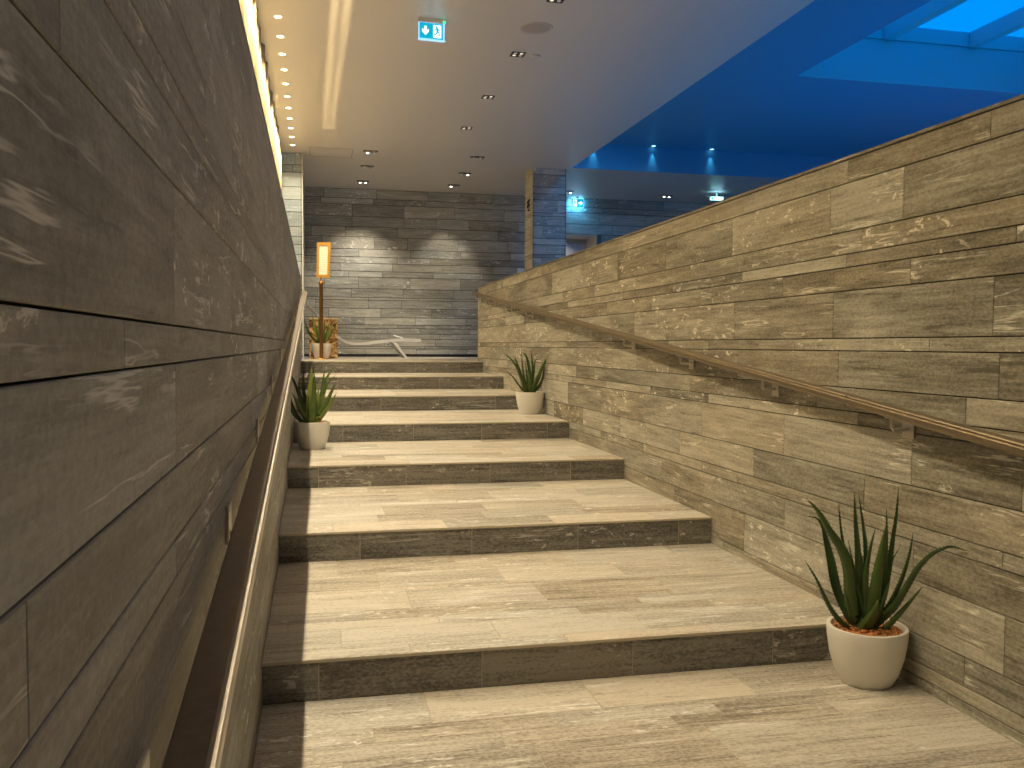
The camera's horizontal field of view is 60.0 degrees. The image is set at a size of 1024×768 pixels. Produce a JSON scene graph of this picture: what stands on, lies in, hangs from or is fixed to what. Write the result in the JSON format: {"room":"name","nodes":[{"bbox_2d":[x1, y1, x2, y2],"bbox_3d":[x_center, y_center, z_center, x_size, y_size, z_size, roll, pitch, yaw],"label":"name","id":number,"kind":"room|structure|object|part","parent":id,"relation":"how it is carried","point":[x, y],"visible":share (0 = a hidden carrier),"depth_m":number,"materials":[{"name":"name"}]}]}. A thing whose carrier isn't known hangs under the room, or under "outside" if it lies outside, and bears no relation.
{"room":"indoor staircase","nodes":[
{"label":"indoor staircase","id":0,"kind":"room"},
{"bbox_2d":[0,0,300,767],"bbox_3d":[-1.178,0.085,4.408,0.020,2.298,15.100,0,3,-12],"label":"wall","id":1,"kind":"structure","parent":0,"point":[150,280],"depth_m":0.92,"materials":[{"name":"grey"}]},
{"bbox_2d":[135,291,306,767],"bbox_3d":[-1.482,-0.346,6.013,0.082,1.248,11.500,0,3,-12],"label":"handrail","id":2,"kind":"object","parent":1,"relation":"attached to","point":[198,736],"visible":0.98,"depth_m":1.34,"materials":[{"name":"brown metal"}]},
{"bbox_2d":[282,153,302,355],"bbox_3d":[-3.240,-1.897,13.049,0.320,2.970,0.020,0,3,-12],"label":"wall pier","id":3,"kind":"object","parent":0,"point":[291,162],"visible":0.36,"depth_m":13.01,"materials":[{"name":"grey"}]},
{"bbox_2d":[301,176,304,353],"bbox_3d":[-3.398,-1.957,14.436,0.020,2.970,2.800,0,3,-12],"label":"wall","id":4,"kind":"structure","parent":0,"point":[303,176],"depth_m":14.56,"materials":[{"name":"black"}]},
{"bbox_2d":[302,153,303,358],"bbox_3d":[-3.082,-1.874,13.075,0.016,3.015,0.016,0,3,-12],"label":"trim","id":5,"kind":"structure","parent":4,"relation":"attached to","point":[302,153],"depth_m":13.06,"materials":[{"name":"white"}]},
{"bbox_2d":[294,420,329,449],"bbox_3d":[-1.565,0.400,6.950,0.280,0.215,0.280,0,3,-12],"label":"pot","id":6,"kind":"object","parent":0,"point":[310,434],"depth_m":6.85,"materials":[{"name":"white ceramic"}]},
{"bbox_2d":[301,357,477,360],"bbox_3d":[2.102,-0.414,14.952,11.440,0.012,4.300,0,3,-12],"label":"floor","id":7,"kind":"structure","parent":0,"point":[305,358],"depth_m":13.49,"materials":[{"name":"beige tile"}]},
{"bbox_2d":[304,315,335,357],"bbox_3d":[-2.936,-0.737,13.604,0.398,0.698,0.300,1,3,15],"label":"aloe","id":8,"kind":"object","parent":7,"relation":"on","point":[315,346],"visible":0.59,"depth_m":13.56,"materials":[{"name":"ceramic"}]},
{"bbox_2d":[311,343,330,357],"bbox_3d":[-2.925,-0.505,13.611,0.300,0.235,0.300,0,3,-12],"label":"pot","id":9,"kind":"object","parent":7,"relation":"on","point":[315,346],"depth_m":13.51,"materials":[{"name":"white ceramic"}]},
{"bbox_2d":[311,242,330,358],"bbox_3d":[-2.868,-1.248,13.313,0.305,1.745,0.300,0,3,-12],"label":"sign stand","id":10,"kind":"object","parent":7,"relation":"on","point":[323,248],"visible":0.98,"depth_m":13.29,"materials":[{"name":"gold metal"}]},
{"bbox_3d":[-2.823,-1.855,13.295,0.219,0.530,0.024,0,2,2],"label":"frame","id":11,"kind":"part","parent":10,"relation":"part of","materials":[{"name":"gold metal"}]},
{"bbox_2d":[309,318,337,357],"bbox_3d":[-2.985,-0.723,14.049,0.450,0.632,0.420,0,3,-12],"label":"wooden stool","id":12,"kind":"object","parent":7,"relation":"on","point":[333,339],"visible":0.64,"depth_m":13.87,"materials":[{"name":"brown wood"}]},
{"bbox_3d":[-2.983,-1.023,14.036,0.450,0.032,0.420,0,3,-12],"label":"seat","id":13,"kind":"part","parent":12,"relation":"part of","materials":[{"name":"brown wood"}]},
{"bbox_2d":[306,304,420,357],"bbox_3d":[-2.528,-0.894,15.105,1.892,0.888,0.653,0,3,-12],"label":"lounger","id":14,"kind":"object","parent":7,"relation":"on","point":[393,343],"visible":0.79,"depth_m":14.91,"materials":[{"name":"white plastic"}]},
{"bbox_3d":[-2.012,-0.595,15.510,0.254,0.260,0.032,0,3,-12],"label":"leg","id":15,"kind":"part","parent":14,"relation":"part of","materials":[{"name":"white plastic"}]},
{"bbox_3d":[-1.887,-0.570,14.945,0.254,0.260,0.032,0,3,-12],"label":"leg","id":16,"kind":"part","parent":14,"relation":"part of","materials":[{"name":"white plastic"}]},
{"bbox_2d":[525,168,566,269],"bbox_3d":[0.532,-1.911,14.359,0.547,3.015,0.550,0,3,-12],"label":"stone column","id":17,"kind":"structure","parent":7,"relation":"on","point":[545,222],"depth_m":14.07,"materials":[{"name":"grey stone"}]},
{"bbox_2d":[301,187,710,356],"bbox_3d":[1.541,-2.134,17.315,11.700,3.815,0.700,0,3,-12],"label":"wall","id":18,"kind":"structure","parent":0,"point":[405,264],"depth_m":16.25,"materials":[{"name":"grey"}]},
{"bbox_2d":[305,354,477,356],"bbox_3d":[1.753,-0.537,17.106,11.190,0.045,0.056,0,3,-12],"label":"baseboard","id":19,"kind":"structure","parent":18,"relation":"attached to","point":[306,355],"depth_m":16.23,"materials":[{"name":"black metal"}]},
{"bbox_2d":[566,243,580,255],"bbox_3d":[1.059,-1.653,17.419,0.600,2.230,0.121,0,3,-12],"label":"door","id":20,"kind":"structure","parent":18,"relation":"in","point":[571,248],"depth_m":17.42,"materials":[{"name":"grey"}]},
{"bbox_2d":[597,235,600,244],"bbox_3d":[1.176,-1.677,16.890,1.060,2.335,0.050,0,3,-12],"label":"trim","id":21,"kind":"structure","parent":18,"relation":"attached to","point":[598,236],"depth_m":16.92,"materials":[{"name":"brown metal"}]},
{"bbox_2d":[256,0,814,203],"bbox_3d":[3.658,-3.357,7.477,11.600,0.500,19.300,0,3,-12],"label":"ceiling","id":22,"kind":"structure","parent":0,"point":[360,76],"depth_m":9.41,"materials":[{"name":"grey paint"}]},
{"bbox_2d":[239,0,281,190],"bbox_3d":[-1.616,-2.064,4.949,0.119,1.912,16.431,0,3,-12],"label":"light strip","id":23,"kind":"object","parent":22,"relation":"hanging from","point":[249,10],"visible":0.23,"depth_m":8.25,"materials":[{"name":"white plastic"}]},
{"bbox_2d":[273,15,282,18],"bbox_3d":[-2.001,-3.139,7.588,0.086,0.004,0.086,0,3,-12],"label":"recessed light","id":24,"kind":"object","parent":22,"relation":"in","point":[274,16],"visible":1,"depth_m":7.58,"materials":[{"name":"beige"}]},
{"bbox_2d":[360,165,373,168],"bbox_3d":[-2.268,-3.397,13.904,0.210,0.034,0.090,0,3,-12],"label":"recessed light","id":25,"kind":"object","parent":22,"relation":"in","point":[362,166],"visible":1,"depth_m":13.88,"materials":[{"name":"black metal"}]},
{"bbox_2d":[363,150,377,153],"bbox_3d":[-2.041,-3.350,12.829,0.210,0.034,0.090,0,3,-12],"label":"recessed light","id":26,"kind":"object","parent":22,"relation":"in","point":[365,151],"visible":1,"depth_m":12.81,"materials":[{"name":"black metal"}]},
{"bbox_2d":[418,17,444,42],"bbox_3d":[-0.691,-3.045,7.633,0.236,0.182,0.046,0,3,-16],"label":"exit sign","id":27,"kind":"object","parent":22,"relation":"hanging from","point":[429,29],"visible":1,"depth_m":7.62,"materials":[{"name":"blue plastic"}]},
{"bbox_3d":[-0.643,-3.031,7.637,0.070,0.107,0.003,0,3,-16],"label":"pictogram door","id":28,"kind":"part","parent":27,"relation":"part of","materials":[{"name":"white plastic"}]},
{"bbox_2d":[461,126,472,129],"bbox_3d":[-0.587,-3.297,11.441,0.136,0.006,0.136,0,3,-12],"label":"recessed light","id":29,"kind":"object","parent":22,"relation":"in","point":[462,127],"visible":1,"depth_m":11.44,"materials":[{"name":"black metal"}]},
{"bbox_2d":[470,156,483,159],"bbox_3d":[-0.514,-3.358,13.197,0.210,0.034,0.090,0,3,-12],"label":"recessed light","id":30,"kind":"object","parent":22,"relation":"in","point":[472,157],"visible":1,"depth_m":13.18,"materials":[{"name":"black metal"}]},
{"bbox_2d":[481,95,494,98],"bbox_3d":[-0.270,-3.233,10.007,0.136,0.006,0.136,0,3,-12],"label":"recessed light","id":31,"kind":"object","parent":22,"relation":"in","point":[483,96],"visible":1,"depth_m":10.01,"materials":[{"name":"grey metal"}]},
{"bbox_2d":[509,51,525,57],"bbox_3d":[0.056,-3.168,8.534,0.136,0.006,0.136,0,3,-12],"label":"recessed light","id":32,"kind":"object","parent":22,"relation":"in","point":[513,54],"visible":1,"depth_m":8.53,"materials":[{"name":"grey metal"}]},
{"bbox_2d":[519,22,552,33],"bbox_3d":[0.214,-3.134,7.822,0.300,0.011,0.300,0,3,-12],"label":"ceiling speaker","id":33,"kind":"object","parent":22,"relation":"attached to","point":[529,27],"visible":1,"depth_m":7.80,"materials":[{"name":"beige plastic"}]},
{"bbox_2d":[522,23,549,32],"bbox_3d":[0.213,-3.132,7.822,0.248,0.007,0.248,0,3,-12],"label":"grille","id":34,"kind":"object","parent":33,"relation":"attached to","point":[526,27],"depth_m":7.81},
{"bbox_2d":[531,54,540,58],"bbox_3d":[0.230,-3.161,8.583,0.100,0.022,0.100,0,3,-12],"label":"smoke detector","id":35,"kind":"object","parent":22,"relation":"attached to","point":[534,56],"visible":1,"depth_m":8.56,"materials":[{"name":"grey plastic"}]},
{"bbox_2d":[546,0,563,2],"bbox_3d":[0.358,-3.107,7.169,0.136,0.006,0.136,0,3,-12],"label":"recessed light","id":36,"kind":"object","parent":22,"relation":"in","point":[551,1],"visible":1,"depth_m":7.21,"materials":[{"name":"grey metal"}]},
{"bbox_2d":[571,197,583,207],"bbox_3d":[1.233,-3.415,16.691,0.250,0.205,0.036,0,3,-12],"label":"exit sign","id":37,"kind":"object","parent":22,"relation":"hanging from","point":[577,202],"visible":1,"depth_m":16.68,"materials":[{"name":"blue plastic"}]},
{"bbox_2d":[572,144,842,178],"bbox_3d":[4.386,-3.617,14.724,7.050,0.399,0.012,0,3,-12],"label":"fascia","id":38,"kind":"object","parent":22,"relation":"attached to","point":[609,156],"visible":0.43,"depth_m":14.42,"materials":[{"name":"blue paint"}]},
{"bbox_2d":[705,192,727,200],"bbox_3d":[3.706,-3.396,16.020,0.440,0.159,0.150,0,3,-12],"label":"exit sign","id":39,"kind":"object","parent":22,"relation":"hanging from","point":[716,197],"visible":1,"depth_m":16.01,"materials":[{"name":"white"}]},
{"bbox_3d":[3.700,-3.352,16.047,0.220,0.050,0.100,0,3,-12],"label":"light panel","id":40,"kind":"part","parent":39,"relation":"part of","materials":[{"name":"white plastic"}]},
{"bbox_2d":[253,660,1023,767],"bbox_3d":[0.950,1.262,0.360,2.378,0.012,6.183,0,3,-12],"label":"floor","id":41,"kind":"structure","parent":0,"point":[799,714],"depth_m":2.95,"materials":[{"name":"wood-look tile planks"},{"name":"grout"}]},
{"bbox_2d":[262,361,842,704],"bbox_3d":[-0.667,0.481,7.663,2.378,1.200,8.843,0,3,-12],"label":"staircase","id":42,"kind":"structure","parent":41,"relation":"on","point":[442,535],"depth_m":4.51,"materials":[{"name":"stone tile"},{"name":"wood-look porcelain tile"}]},
{"bbox_2d":[291,366,335,449],"bbox_3d":[-1.555,0.177,6.937,0.366,0.661,0.277,1,3,20],"label":"aloe","id":43,"kind":"object","parent":42,"relation":"on","point":[311,433],"visible":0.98,"depth_m":6.91,"materials":[{"name":"plant"}]},
{"bbox_2d":[504,353,545,413],"bbox_3d":[0.138,-0.039,8.659,0.401,0.661,0.280,-1,3,-28],"label":"aloe","id":44,"kind":"object","parent":42,"relation":"on","point":[529,400],"visible":1,"depth_m":8.65,"materials":[{"name":"ceramic"}]},
{"bbox_2d":[516,391,543,413],"bbox_3d":[0.175,0.183,8.689,0.280,0.215,0.280,0,3,-12],"label":"pot","id":45,"kind":"object","parent":42,"relation":"on","point":[528,402],"depth_m":8.58,"materials":[{"name":"white ceramic"}]},
{"bbox_2d":[826,614,908,689],"bbox_3d":[1.345,1.020,3.367,0.292,0.214,0.292,0,3,-12],"label":"pot","id":46,"kind":"object","parent":41,"relation":"on","point":[863,655],"depth_m":3.27,"materials":[{"name":"white ceramic"}]},
{"bbox_2d":[805,489,966,689],"bbox_3d":[1.400,0.766,3.324,0.551,0.726,0.292,2,3,30],"label":"aloe","id":47,"kind":"object","parent":41,"relation":"on","point":[868,648],"visible":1,"depth_m":3.33,"materials":[{"name":"ceramic"}]},
{"bbox_2d":[478,100,1023,747],"bbox_3d":[1.164,0.114,4.927,0.020,2.218,15.100,0,3,-12],"label":"wall","id":48,"kind":"structure","parent":0,"point":[893,274],"depth_m":3.82,"materials":[{"name":"brown wood"}]},
{"bbox_2d":[472,292,1023,456],"bbox_3d":[0.775,-0.358,6.383,0.106,1.277,11.750,0,3,-12],"label":"handrail","id":49,"kind":"object","parent":48,"relation":"attached to","point":[910,419],"visible":1,"depth_m":3.76,"materials":[{"name":"wood"},{"name":"steel"}]},
{"bbox_3d":[1.031,-0.144,5.276,0.076,0.057,0.015,0,3,-12],"label":"arm","id":50,"kind":"part","parent":49,"relation":"part of","materials":[{"name":"silver metal"}]},
{"bbox_3d":[1.245,0.004,4.309,0.076,0.057,0.015,0,3,-12],"label":"arm","id":51,"kind":"part","parent":49,"relation":"part of","materials":[{"name":"silver metal"}]},
{"bbox_3d":[1.459,0.151,3.343,0.076,0.057,0.015,0,3,-12],"label":"arm","id":52,"kind":"part","parent":49,"relation":"part of","materials":[{"name":"silver metal"}]},
{"bbox_2d":[607,0,1021,157],"bbox_3d":[6.174,-3.508,6.633,7.050,0.100,16.580,0,3,-12],"label":"ceiling","id":53,"kind":"structure","parent":0,"point":[756,101],"depth_m":11.60,"materials":[{"name":"blue paint"}]},
{"bbox_2d":[797,3,1023,93],"bbox_3d":[5.710,-3.826,7.172,3.360,0.686,7.660,0,3,-12],"label":"wall","id":54,"kind":"structure","parent":0,"point":[869,60],"depth_m":10.85,"materials":[{"name":"teal paint"}]},
{"bbox_2d":[866,0,1023,51],"bbox_3d":[5.701,-4.085,7.210,3.160,0.197,7.560,0,3,-12],"label":"window","id":55,"kind":"structure","parent":54,"relation":"in","point":[991,35],"depth_m":10.66,"materials":[{"name":"blue glass"}]},
{"bbox_3d":[5.701,-4.086,7.210,3.160,0.170,7.560,0,3,-12],"label":"frame","id":56,"kind":"part","parent":55,"relation":"part of","materials":[{"name":"teal paint"}]},
{"bbox_3d":[1.282,0.114,4.953,0.219,2.218,15.100,0,3,-12],"label":"wall","id":57,"kind":"structure","parent":0,"visible":0},
{"bbox_2d":[478,94,1023,287],"bbox_3d":[1.285,-1.003,4.909,0.262,0.012,15.110,0,3,-12],"label":"coping","id":58,"kind":"object","parent":57,"relation":"on","point":[1020,97],"visible":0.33,"depth_m":3.87},
{"bbox_3d":[-1.301,0.085,4.380,0.230,2.298,15.100,0,3,-12],"label":"wall","id":59,"kind":"structure","parent":0,"visible":0},
{"bbox_2d":[237,0,300,277],"bbox_3d":[-1.285,-1.069,4.335,0.252,0.011,15.105,0,3,-12],"label":"coping","id":60,"kind":"object","parent":59,"relation":"on","point":[237,0],"visible":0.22,"depth_m":3.12}
]}

